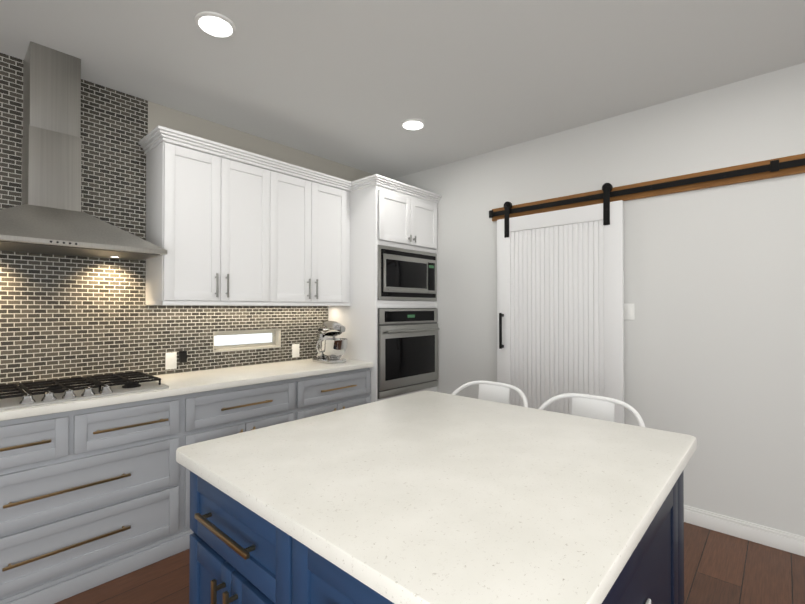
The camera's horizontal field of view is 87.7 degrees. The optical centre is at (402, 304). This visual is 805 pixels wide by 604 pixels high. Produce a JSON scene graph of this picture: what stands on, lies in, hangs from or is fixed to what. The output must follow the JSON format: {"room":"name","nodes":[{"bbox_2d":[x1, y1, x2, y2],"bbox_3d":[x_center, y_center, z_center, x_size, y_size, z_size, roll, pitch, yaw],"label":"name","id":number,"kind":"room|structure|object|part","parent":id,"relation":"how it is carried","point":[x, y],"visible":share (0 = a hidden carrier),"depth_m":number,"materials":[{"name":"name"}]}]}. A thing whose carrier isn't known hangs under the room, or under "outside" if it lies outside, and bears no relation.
{"room":"kitchen","nodes":[
{"label":"kitchen","id":0,"kind":"room"},
{"bbox_2d":[144,133,279,304],"bbox_3d":[-1.347,-0.538,3.022,0.337,1.031,0.796,0,-1,42],"label":"upper cabinet","id":1,"kind":"object","parent":0,"relation":"attached to","point":[215,213],"depth_m":2.83,"materials":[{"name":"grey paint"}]},
{"bbox_2d":[280,165,351,304],"bbox_3d":[-0.872,-0.534,3.545,0.337,1.031,0.865,0,-1,42],"label":"upper cabinet","id":2,"kind":"object","parent":0,"relation":"attached to","point":[316,212],"depth_m":3.45,"materials":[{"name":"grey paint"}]},
{"bbox_2d":[0,0,804,178],"bbox_3d":[0.123,-1.440,-0.597,7.600,0.050,7.600,0,-1,42],"label":"ceiling","id":3,"kind":"structure","parent":0,"point":[353,83],"depth_m":2.38,"materials":[{"name":"grey paint"}]},
{"bbox_2d":[194,11,235,37],"bbox_3d":[-0.930,-1.388,2.089,0.190,0.012,0.190,0,-1,42],"label":"recessed light","id":4,"kind":"object","parent":3,"relation":"in","point":[215,24],"visible":1,"depth_m":2.07,"materials":[{"name":"white plastic"}]},
{"bbox_2d":[401,118,424,129],"bbox_3d":[0.081,-1.379,3.219,0.190,0.012,0.190,0,-1,42],"label":"recessed light","id":5,"kind":"object","parent":3,"relation":"in","point":[412,124],"visible":0.94,"depth_m":3.20,"materials":[{"name":"white plastic"}]},
{"bbox_2d":[54,522,804,603],"bbox_3d":[0.123,1.440,-0.619,7.600,0.050,7.600,0,-1,42],"label":"floor","id":6,"kind":"structure","parent":0,"point":[721,568],"depth_m":2.20,"materials":[{"name":"brown wood"}]},
{"bbox_2d":[0,393,199,603],"bbox_3d":[-1.828,0.980,2.286,0.597,0.915,1.103,0,-1,42],"label":"base cabinet","id":7,"kind":"object","parent":6,"relation":"on","point":[94,492],"depth_m":2.12,"materials":[{"name":"grey paint"}]},
{"bbox_2d":[0,357,371,420],"bbox_3d":[-1.648,0.503,2.471,0.620,0.040,3.488,0,-1,42],"label":"countertop","id":8,"kind":"structure","parent":7,"relation":"on","point":[202,381],"depth_m":2.71,"materials":[{"name":"white stone"}]},
{"bbox_2d":[0,371,168,409],"bbox_3d":[-1.833,0.453,2.249,0.510,0.056,0.910,0,-1,42],"label":"cooktop","id":9,"kind":"object","parent":8,"relation":"in","point":[21,395],"visible":1,"depth_m":2.23,"materials":[{"name":"silver metal"}]},
{"bbox_2d":[312,321,347,363],"bbox_3d":[-0.635,0.314,3.561,0.335,0.352,0.307,0,-1,42],"label":"stand mixer","id":10,"kind":"object","parent":8,"relation":"on","point":[331,350],"visible":1,"depth_m":3.49,"materials":[{"name":"silver metal"}]},
{"bbox_2d":[200,377,307,441],"bbox_3d":[-1.223,0.985,2.954,0.597,0.915,0.837,0,-1,42],"label":"base cabinet","id":11,"kind":"object","parent":6,"relation":"on","point":[223,412],"depth_m":2.76,"materials":[{"name":"grey paint"}]},
{"bbox_2d":[308,369,371,416],"bbox_3d":[-0.757,0.989,3.468,0.597,0.915,0.807,0,-1,42],"label":"base cabinet","id":12,"kind":"object","parent":6,"relation":"on","point":[331,392],"depth_m":3.31,"materials":[{"name":"grey paint"}]},
{"bbox_2d":[324,177,440,401],"bbox_3d":[-0.167,0.203,4.064,0.678,2.496,0.856,0,-1,42],"label":"tall cabinet","id":13,"kind":"object","parent":6,"relation":"on","point":[380,208],"depth_m":3.68,"materials":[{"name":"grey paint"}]},
{"bbox_2d":[354,237,436,301],"bbox_3d":[-0.038,-0.291,3.951,0.333,0.509,0.808,0,-1,42],"label":"microwave","id":14,"kind":"object","parent":13,"relation":"in","point":[408,272],"depth_m":3.81,"materials":[{"name":"grey metal"}]},
{"bbox_2d":[380,305,438,399],"bbox_3d":[-0.093,0.421,3.995,0.482,0.769,0.808,0,-1,42],"label":"wall oven","id":15,"kind":"object","parent":13,"relation":"in","point":[408,333],"depth_m":3.80,"materials":[{"name":"grey metal"}]},
{"bbox_2d":[176,459,683,603],"bbox_3d":[0.096,0.973,1.369,1.226,0.915,1.136,0,-1,42],"label":"kitchen island","id":16,"kind":"object","parent":6,"relation":"on","point":[238,555],"depth_m":1.11,"materials":[{"name":"blue paint"}]},
{"bbox_2d":[176,391,696,603],"bbox_3d":[0.154,0.495,1.451,1.268,0.040,1.325,0,-1,42],"label":"island countertop","id":17,"kind":"structure","parent":16,"relation":"on","point":[430,497],"depth_m":1.07,"materials":[{"name":"white stone"}]},
{"bbox_2d":[452,381,527,406],"bbox_3d":[0.394,0.944,2.287,0.546,0.986,0.502,0,-1,42],"label":"counter stool","id":18,"kind":"object","parent":6,"relation":"on","point":[494,391],"visible":0.19,"depth_m":2.43,"materials":[{"name":"white metal"}]},
{"bbox_2d":[538,393,644,426],"bbox_3d":[0.800,0.941,1.914,0.546,0.986,0.502,0,-1,42],"label":"counter stool","id":19,"kind":"object","parent":6,"relation":"on","point":[594,407],"visible":0.23,"depth_m":2.06,"materials":[{"name":"white metal"}]},
{"bbox_2d":[393,63,804,536],"bbox_3d":[2.679,0.021,2.137,7.500,2.830,0.100,0,-1,42],"label":"wall","id":20,"kind":"structure","parent":0,"point":[714,329],"depth_m":2.75,"materials":[{"name":"white paint"}]},
{"bbox_2d":[624,303,634,319],"bbox_3d":[1.627,0.051,3.015,0.072,0.116,0.010,0,-1,42],"label":"light switch","id":21,"kind":"object","parent":20,"relation":"attached to","point":[628,311],"visible":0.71,"depth_m":3.01,"materials":[{"name":"white plastic"}]},
{"bbox_2d":[489,153,804,423],"bbox_3d":[2.373,0.272,2.263,4.325,2.330,0.119,0,-1,42],"label":"sliding barn door","id":22,"kind":"structure","parent":20,"relation":"in","point":[560,295],"depth_m":3.24,"materials":[{"name":"white paint"}]},
{"bbox_3d":[1.206,0.340,3.326,1.000,2.161,0.037,0,-1,42],"label":"barn door panel","id":23,"kind":"part","parent":22,"relation":"part of","materials":[{"name":"white paint"}]},
{"bbox_2d":[684,505,804,556],"bbox_3d":[2.885,1.379,1.863,6.840,0.110,0.014,0,-1,42],"label":"baseboard","id":24,"kind":"structure","parent":20,"relation":"attached to","point":[770,537],"depth_m":2.56,"materials":[{"name":"white wood"}]},
{"bbox_3d":[-2.655,0.019,1.911,0.100,2.830,7.600,0,-1,42],"label":"wall","id":25,"kind":"structure","parent":0,"visible":0},
{"bbox_2d":[0,41,166,260],"bbox_3d":[-1.903,-0.842,2.298,0.502,1.098,0.968,0,-1,42],"label":"range hood","id":26,"kind":"object","parent":25,"relation":"attached to","point":[47,216],"visible":1,"depth_m":2.27,"materials":[{"name":"silver metal"}]},
{"bbox_2d":[0,53,327,389],"bbox_3d":[-2.260,-0.448,2.271,0.006,1.889,4.660,0,-1,42],"label":"tile backsplash","id":27,"kind":"structure","parent":25,"relation":"attached to","point":[63,316],"depth_m":2.67,"materials":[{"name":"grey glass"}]},
{"bbox_2d":[165,351,186,369],"bbox_3d":[-1.597,0.393,2.962,0.038,0.123,0.131,0,-1,42],"label":"outlet","id":28,"kind":"object","parent":27,"relation":"attached to","point":[170,360],"depth_m":2.96,"materials":[{"name":"white plastic"}]},
{"bbox_2d":[213,329,280,351],"bbox_3d":[-1.278,0.284,3.425,0.094,0.154,0.580,0,-1,42],"label":"window slot","id":29,"kind":"object","parent":27,"relation":"attached to","point":[240,340],"visible":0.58,"depth_m":3.44,"materials":[{"name":"beige glass"}]},
{"bbox_2d":[292,344,298,357],"bbox_3d":[-0.943,0.408,3.707,0.008,0.116,0.072,0,-1,42],"label":"outlet","id":30,"kind":"object","parent":27,"relation":"attached to","point":[295,347],"depth_m":3.70,"materials":[{"name":"white plastic"}]},
{"bbox_2d":[148,101,373,180],"bbox_3d":[-0.945,-1.206,3.729,0.004,0.350,2.416,0,-1,42],"label":"wall","id":31,"kind":"structure","parent":25,"relation":"attached to","point":[170,118],"depth_m":3.36,"materials":[{"name":"grey paint"}]}
]}

